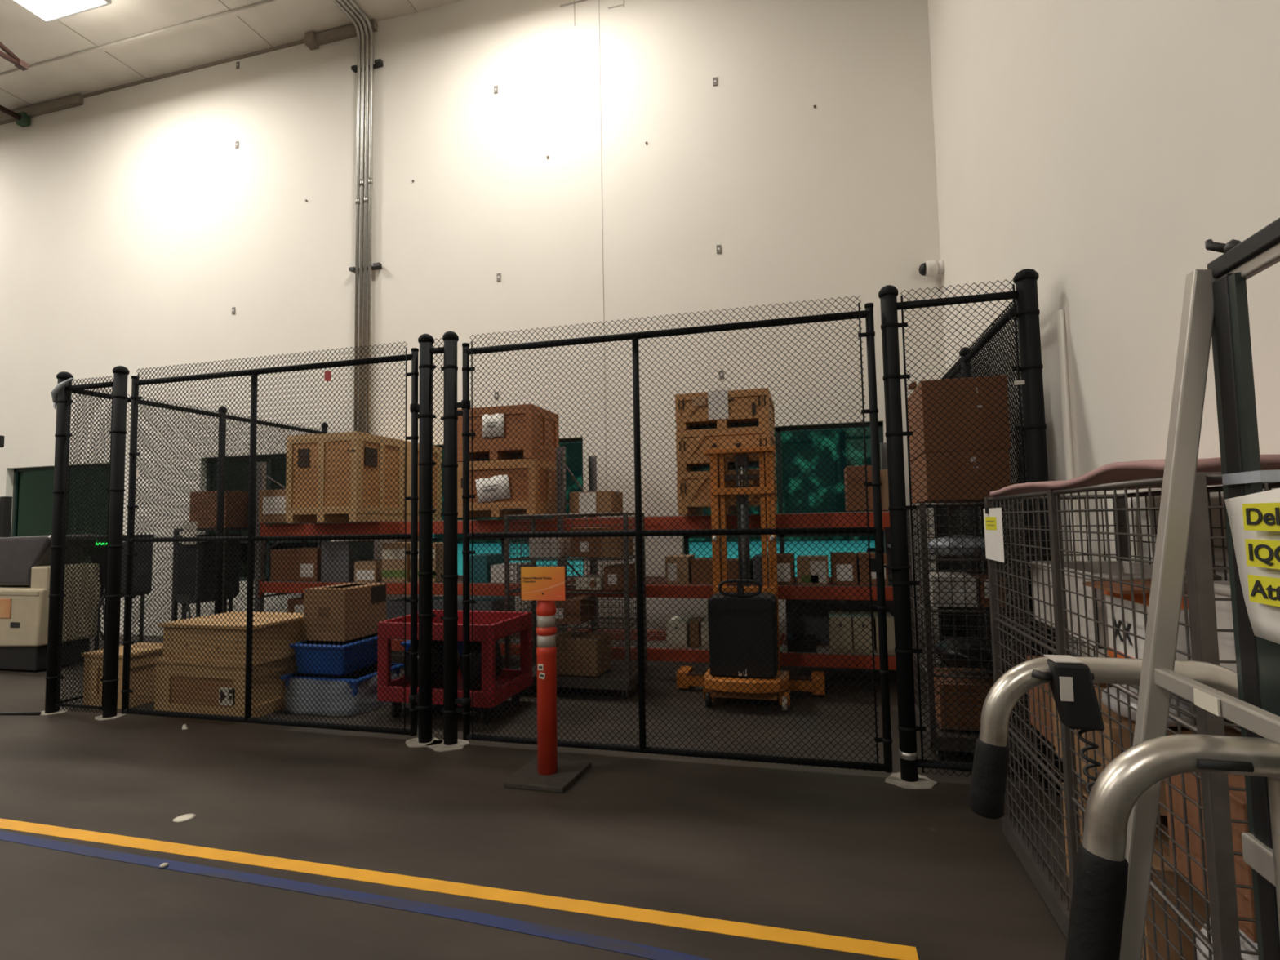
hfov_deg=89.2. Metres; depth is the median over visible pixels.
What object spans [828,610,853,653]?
storage bin
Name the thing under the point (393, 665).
tub
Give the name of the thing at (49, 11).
ceiling light
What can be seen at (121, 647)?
crate
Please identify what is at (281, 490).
cardboard box
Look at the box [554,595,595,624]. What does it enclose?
cardboard box
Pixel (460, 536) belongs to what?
window
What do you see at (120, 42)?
ceiling
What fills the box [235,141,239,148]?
wall anchor
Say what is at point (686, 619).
storage bin
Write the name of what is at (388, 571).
print
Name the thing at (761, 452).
forklift
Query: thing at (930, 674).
shelf
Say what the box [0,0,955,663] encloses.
wall
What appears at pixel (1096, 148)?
wall
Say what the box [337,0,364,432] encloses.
conduit
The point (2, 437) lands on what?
mirror
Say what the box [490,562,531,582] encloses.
cardboard box
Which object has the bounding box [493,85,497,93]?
wall anchor
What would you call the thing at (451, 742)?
post
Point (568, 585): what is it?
shelf
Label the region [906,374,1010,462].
cardboard box
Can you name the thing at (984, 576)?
cardboard box
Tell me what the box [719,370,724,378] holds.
wall anchor
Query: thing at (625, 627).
shelf
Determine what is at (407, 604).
storage tote
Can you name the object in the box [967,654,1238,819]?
handle
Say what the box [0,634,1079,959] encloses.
floor
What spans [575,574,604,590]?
cardboard box
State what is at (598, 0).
trim
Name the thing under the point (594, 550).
cardboard box
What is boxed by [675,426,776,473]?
wooden crate
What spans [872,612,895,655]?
storage bin
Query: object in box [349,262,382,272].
channel
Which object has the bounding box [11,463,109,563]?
window
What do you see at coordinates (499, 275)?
wall anchor
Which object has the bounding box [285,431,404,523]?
wooden crate
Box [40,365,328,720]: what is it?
fence
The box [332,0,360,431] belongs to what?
conduit
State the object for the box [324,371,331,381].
tag
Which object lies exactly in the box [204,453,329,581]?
window
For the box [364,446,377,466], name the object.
vent
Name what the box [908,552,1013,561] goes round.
shelf
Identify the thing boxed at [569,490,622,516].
cardboard box
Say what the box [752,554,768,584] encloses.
cardboard box
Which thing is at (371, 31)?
conduit
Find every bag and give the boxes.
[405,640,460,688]
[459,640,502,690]
[928,534,985,555]
[934,638,992,666]
[1102,684,1195,727]
[1195,916,1258,959]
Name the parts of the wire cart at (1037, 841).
post, frame, wire panel, post, post, wire panel, post, wire panel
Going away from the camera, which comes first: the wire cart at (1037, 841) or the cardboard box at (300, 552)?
the wire cart at (1037, 841)
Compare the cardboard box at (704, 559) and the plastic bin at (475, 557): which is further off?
the plastic bin at (475, 557)
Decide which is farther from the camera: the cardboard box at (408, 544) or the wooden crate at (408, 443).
the wooden crate at (408, 443)
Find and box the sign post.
[503,566,591,792]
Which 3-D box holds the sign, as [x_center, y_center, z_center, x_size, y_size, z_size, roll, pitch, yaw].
[0.771,0.103,0.777,0.022,0.212,0.240,-2,-4,15]
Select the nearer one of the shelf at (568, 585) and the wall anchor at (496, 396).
the shelf at (568, 585)
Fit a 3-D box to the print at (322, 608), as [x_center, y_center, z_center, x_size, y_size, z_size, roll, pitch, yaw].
[-2.748,1.151,5.646,0.120,0.090,0.002,-2,-4,15]
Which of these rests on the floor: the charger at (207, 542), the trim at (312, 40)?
the charger at (207, 542)
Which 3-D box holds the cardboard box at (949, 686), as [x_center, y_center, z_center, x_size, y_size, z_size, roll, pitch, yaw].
[2.175,1.462,4.361,0.380,0.285,0.500,-2,-4,15]
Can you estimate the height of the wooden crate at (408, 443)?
0.950 m
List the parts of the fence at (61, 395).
post, rail, post, rail, post, post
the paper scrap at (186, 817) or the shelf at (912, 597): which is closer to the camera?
the paper scrap at (186, 817)
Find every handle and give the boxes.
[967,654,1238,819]
[1065,733,1279,959]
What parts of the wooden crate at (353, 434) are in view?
lid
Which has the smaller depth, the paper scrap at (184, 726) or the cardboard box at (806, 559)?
the paper scrap at (184, 726)
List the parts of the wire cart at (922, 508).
post, wire panel, post, wire panel, frame, wire panel, post, wire panel, post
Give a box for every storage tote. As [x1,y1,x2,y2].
[386,595,443,619]
[433,595,515,611]
[785,599,893,644]
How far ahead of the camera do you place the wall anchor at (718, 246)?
7.67 m
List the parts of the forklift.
support leg, tiller handle, piston rod, lift chain, plate, support leg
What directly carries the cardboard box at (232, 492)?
on the storage shelf at (236, 528)
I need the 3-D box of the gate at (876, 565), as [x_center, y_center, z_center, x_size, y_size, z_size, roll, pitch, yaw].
[0.136,0.361,4.283,3.046,2.842,0.093,-2,-4,15]
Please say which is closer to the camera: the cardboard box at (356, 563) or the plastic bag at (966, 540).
the plastic bag at (966, 540)
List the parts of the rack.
upright frame, upright frame, upright frame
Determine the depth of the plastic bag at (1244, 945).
1.58 m
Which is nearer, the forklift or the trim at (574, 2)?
the forklift
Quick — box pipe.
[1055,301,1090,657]
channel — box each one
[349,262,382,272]
[351,58,382,72]
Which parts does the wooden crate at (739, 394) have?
lid, panel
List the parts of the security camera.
wall plate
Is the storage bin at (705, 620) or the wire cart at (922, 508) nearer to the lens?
the wire cart at (922, 508)
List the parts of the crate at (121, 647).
lid, panel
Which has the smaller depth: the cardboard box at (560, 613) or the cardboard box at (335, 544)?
the cardboard box at (560, 613)
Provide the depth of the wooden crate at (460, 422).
6.54 m
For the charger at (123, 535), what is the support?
on the floor
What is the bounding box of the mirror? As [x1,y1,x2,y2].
[0,435,4,447]
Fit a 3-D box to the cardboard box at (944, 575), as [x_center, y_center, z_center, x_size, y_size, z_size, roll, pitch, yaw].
[2.053,0.724,4.310,0.260,0.195,0.343,-2,-4,15]
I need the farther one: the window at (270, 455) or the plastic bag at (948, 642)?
the window at (270, 455)
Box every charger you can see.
[89,533,154,650]
[174,533,241,619]
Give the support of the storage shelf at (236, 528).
on the floor
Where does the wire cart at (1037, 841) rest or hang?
on the floor
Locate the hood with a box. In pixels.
[0,533,97,586]
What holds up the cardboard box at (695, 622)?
on the rack
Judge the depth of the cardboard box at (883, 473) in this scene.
5.93 m
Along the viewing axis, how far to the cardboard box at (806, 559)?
5.97 m
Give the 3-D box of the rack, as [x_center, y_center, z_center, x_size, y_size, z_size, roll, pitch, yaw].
[-0.930,0.859,7.167,7.100,2.330,1.066,-2,-4,15]
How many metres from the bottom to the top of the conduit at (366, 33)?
6.984 m
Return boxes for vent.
[297,448,309,467]
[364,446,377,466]
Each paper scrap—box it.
[159,862,168,867]
[173,813,195,822]
[182,724,187,728]
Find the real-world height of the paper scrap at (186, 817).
0.006 m
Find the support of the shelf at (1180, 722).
attached to the wire cart at (1037, 841)
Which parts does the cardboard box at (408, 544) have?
pale panel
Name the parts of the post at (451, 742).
post, rail, post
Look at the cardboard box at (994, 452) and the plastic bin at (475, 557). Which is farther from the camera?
the plastic bin at (475, 557)
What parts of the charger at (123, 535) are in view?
stand leg, panel, stand leg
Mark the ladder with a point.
(1215, 308)
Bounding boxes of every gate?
[120,341,419,736]
[454,294,911,773]
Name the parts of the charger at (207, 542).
stand leg, panel, stand leg, stand leg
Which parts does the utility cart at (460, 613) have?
leg, leg, leg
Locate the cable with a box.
[0,711,41,715]
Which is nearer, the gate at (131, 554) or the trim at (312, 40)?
the gate at (131, 554)
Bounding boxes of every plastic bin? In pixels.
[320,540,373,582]
[469,553,504,582]
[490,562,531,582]
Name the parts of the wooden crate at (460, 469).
lid, panel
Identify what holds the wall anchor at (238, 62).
attached to the wall at (134, 224)
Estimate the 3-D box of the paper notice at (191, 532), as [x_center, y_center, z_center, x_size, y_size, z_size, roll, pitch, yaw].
[-5.162,0.609,7.445,0.220,0.260,0.002,-2,-4,15]
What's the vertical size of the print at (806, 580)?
0.070 m
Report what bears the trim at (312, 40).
attached to the wall at (134, 224)
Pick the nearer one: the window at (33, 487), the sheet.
the sheet
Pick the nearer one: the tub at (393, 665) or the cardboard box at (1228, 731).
the cardboard box at (1228, 731)
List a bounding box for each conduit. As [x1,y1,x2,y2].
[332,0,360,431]
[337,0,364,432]
[342,0,369,433]
[348,0,373,433]
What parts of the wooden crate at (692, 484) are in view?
lid, panel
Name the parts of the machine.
panel plate, mast post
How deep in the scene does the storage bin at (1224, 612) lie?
1.65 m
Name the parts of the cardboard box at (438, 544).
pale panel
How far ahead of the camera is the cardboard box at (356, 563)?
7.21 m
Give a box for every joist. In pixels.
[0,41,28,71]
[0,105,30,127]
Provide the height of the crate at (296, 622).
0.298 m
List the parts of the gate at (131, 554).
rail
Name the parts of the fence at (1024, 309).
post, post, rail, post, rail, rail, post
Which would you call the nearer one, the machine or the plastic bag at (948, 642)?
the plastic bag at (948, 642)
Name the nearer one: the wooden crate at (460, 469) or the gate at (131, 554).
the gate at (131, 554)
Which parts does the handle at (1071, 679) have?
coiled cord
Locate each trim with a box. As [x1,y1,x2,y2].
[0,18,377,124]
[560,0,624,25]
[598,0,608,603]
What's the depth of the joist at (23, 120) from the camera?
10.75 m
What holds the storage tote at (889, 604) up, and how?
on the rack
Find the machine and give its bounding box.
[0,496,100,671]
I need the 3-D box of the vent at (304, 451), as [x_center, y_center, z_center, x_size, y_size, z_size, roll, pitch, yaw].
[-3.631,-0.239,7.008,0.140,0.200,0.014,-2,-4,15]
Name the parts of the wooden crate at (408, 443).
panel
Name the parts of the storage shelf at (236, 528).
post, post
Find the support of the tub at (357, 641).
on the tub at (393, 665)
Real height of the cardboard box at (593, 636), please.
0.315 m
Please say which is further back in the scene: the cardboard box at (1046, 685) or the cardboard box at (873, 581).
the cardboard box at (873, 581)
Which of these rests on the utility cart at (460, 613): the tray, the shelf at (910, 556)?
the tray
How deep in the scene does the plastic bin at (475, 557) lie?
6.86 m
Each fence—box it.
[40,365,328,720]
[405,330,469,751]
[878,268,1063,795]
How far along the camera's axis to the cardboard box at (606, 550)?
5.79 m
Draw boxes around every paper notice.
[182,521,197,544]
[983,506,1004,562]
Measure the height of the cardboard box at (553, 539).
0.185 m
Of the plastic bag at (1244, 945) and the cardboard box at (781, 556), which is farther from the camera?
the cardboard box at (781, 556)
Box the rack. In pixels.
[253,442,896,670]
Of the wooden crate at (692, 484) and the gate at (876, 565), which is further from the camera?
the wooden crate at (692, 484)
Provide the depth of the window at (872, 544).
7.38 m
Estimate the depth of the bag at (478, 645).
5.18 m
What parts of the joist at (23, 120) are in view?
bearing seat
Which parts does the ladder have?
leg, rail, clamp knob, panel, rail, upright post, under rail, panel, rail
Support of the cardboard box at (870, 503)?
on the rack
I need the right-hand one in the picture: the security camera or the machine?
the security camera
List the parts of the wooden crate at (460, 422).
lid, panel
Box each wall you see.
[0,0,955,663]
[928,0,1279,783]
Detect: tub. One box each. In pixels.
[280,662,404,713]
[288,633,377,675]
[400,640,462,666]
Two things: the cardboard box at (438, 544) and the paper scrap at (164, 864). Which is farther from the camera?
the cardboard box at (438, 544)
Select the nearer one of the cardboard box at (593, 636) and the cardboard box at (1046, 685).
the cardboard box at (1046, 685)
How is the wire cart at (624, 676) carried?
on the floor
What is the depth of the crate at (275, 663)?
5.38 m
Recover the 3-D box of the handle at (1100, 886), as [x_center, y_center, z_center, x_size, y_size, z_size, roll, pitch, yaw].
[0.709,0.952,0.838,0.336,1.280,0.280,-2,-4,15]
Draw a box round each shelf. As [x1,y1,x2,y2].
[171,527,306,621]
[377,666,533,707]
[508,584,636,593]
[509,555,635,560]
[532,616,637,629]
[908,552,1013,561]
[910,595,1013,613]
[913,651,1010,679]
[994,617,1241,736]
[1008,718,1257,959]
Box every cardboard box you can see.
[189,490,248,528]
[258,488,285,523]
[270,547,321,581]
[287,596,303,613]
[303,581,386,641]
[354,559,382,582]
[382,542,418,582]
[409,542,443,582]
[528,537,569,557]
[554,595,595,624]
[555,631,611,675]
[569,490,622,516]
[569,527,613,557]
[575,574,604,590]
[600,536,633,557]
[604,564,635,590]
[665,554,695,584]
[688,617,704,648]
[691,557,713,584]
[727,558,753,584]
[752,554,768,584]
[777,552,795,585]
[796,555,828,585]
[830,551,857,585]
[844,465,873,511]
[856,551,888,585]
[880,469,888,510]
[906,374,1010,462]
[910,449,1010,503]
[928,572,977,607]
[933,666,993,731]
[968,573,1007,608]
[1026,655,1124,746]
[1052,687,1241,816]
[1062,782,1210,959]
[1164,772,1257,942]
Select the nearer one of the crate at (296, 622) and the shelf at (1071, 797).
the shelf at (1071, 797)
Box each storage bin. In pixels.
[666,616,693,648]
[701,617,709,648]
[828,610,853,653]
[850,611,874,654]
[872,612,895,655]
[1027,560,1222,648]
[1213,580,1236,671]
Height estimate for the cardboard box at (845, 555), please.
0.280 m
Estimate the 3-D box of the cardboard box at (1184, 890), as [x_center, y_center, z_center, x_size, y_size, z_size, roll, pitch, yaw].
[1.740,1.336,2.177,0.350,0.355,0.650,-2,-4,15]
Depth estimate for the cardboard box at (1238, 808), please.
1.61 m
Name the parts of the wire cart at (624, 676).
post, wire panel, post, frame, wire panel, post, wire panel, post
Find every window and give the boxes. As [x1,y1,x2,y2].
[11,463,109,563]
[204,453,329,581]
[432,438,584,575]
[684,422,884,576]
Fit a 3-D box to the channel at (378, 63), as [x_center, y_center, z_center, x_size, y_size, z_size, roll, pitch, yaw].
[-3.812,-5.795,9.092,0.480,0.060,0.090,-2,-4,15]
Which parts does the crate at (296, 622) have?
lid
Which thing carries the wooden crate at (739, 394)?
on the wooden crate at (763, 428)
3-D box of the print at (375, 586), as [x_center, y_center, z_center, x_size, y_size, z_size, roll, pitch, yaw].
[-2.425,1.059,6.027,0.002,0.150,0.210,-2,-4,15]
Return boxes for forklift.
[675,446,825,711]
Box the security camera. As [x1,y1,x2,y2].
[918,259,944,277]
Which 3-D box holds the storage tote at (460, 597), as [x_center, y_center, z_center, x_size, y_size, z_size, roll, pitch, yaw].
[-1.819,1.509,7.166,0.700,0.415,0.550,-2,-4,15]
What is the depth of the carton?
2.02 m
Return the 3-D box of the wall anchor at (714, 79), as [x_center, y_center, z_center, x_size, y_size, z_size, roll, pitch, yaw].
[0.903,-4.792,7.808,0.056,0.100,0.015,-2,-4,15]
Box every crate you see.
[81,642,163,709]
[152,652,297,717]
[157,611,306,662]
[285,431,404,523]
[404,440,442,520]
[457,404,559,462]
[457,458,556,517]
[675,387,774,434]
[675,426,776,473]
[676,468,777,515]
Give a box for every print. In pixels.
[317,607,329,617]
[371,584,386,603]
[382,569,406,577]
[801,575,818,582]
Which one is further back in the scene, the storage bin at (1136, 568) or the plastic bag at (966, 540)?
the plastic bag at (966, 540)
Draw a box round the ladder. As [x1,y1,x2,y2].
[1119,217,1279,959]
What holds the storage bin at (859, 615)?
on the rack
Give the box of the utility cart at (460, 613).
[377,609,533,723]
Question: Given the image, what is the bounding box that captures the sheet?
[989,453,1279,495]
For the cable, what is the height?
0.024 m
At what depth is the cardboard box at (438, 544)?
7.04 m
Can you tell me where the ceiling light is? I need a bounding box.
[12,0,111,22]
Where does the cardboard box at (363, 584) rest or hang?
on the tub at (357, 641)
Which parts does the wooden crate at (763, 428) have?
lid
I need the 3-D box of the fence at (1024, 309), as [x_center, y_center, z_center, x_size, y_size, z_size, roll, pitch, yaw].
[2.290,0.355,5.330,0.963,2.982,3.384,-2,-4,15]
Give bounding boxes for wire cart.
[504,512,647,699]
[906,501,1030,765]
[984,471,1279,959]
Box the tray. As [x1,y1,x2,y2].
[377,609,532,642]
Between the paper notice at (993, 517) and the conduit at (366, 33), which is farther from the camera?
the conduit at (366, 33)
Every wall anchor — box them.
[231,306,235,314]
[235,61,239,68]
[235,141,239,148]
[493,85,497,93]
[494,391,498,399]
[497,273,501,280]
[712,76,717,85]
[716,244,721,253]
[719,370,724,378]
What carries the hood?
attached to the machine
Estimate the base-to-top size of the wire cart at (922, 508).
1.630 m
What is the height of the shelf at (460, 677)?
0.120 m
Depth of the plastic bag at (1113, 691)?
2.09 m
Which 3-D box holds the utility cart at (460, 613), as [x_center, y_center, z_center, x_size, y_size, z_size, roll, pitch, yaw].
[-1.528,1.540,5.453,1.036,0.774,0.756,-2,-4,15]
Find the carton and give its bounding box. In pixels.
[1082,579,1191,660]
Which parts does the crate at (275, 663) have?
lid, stencil panel, panel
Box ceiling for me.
[0,0,462,113]
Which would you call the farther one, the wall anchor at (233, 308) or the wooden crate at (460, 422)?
the wall anchor at (233, 308)

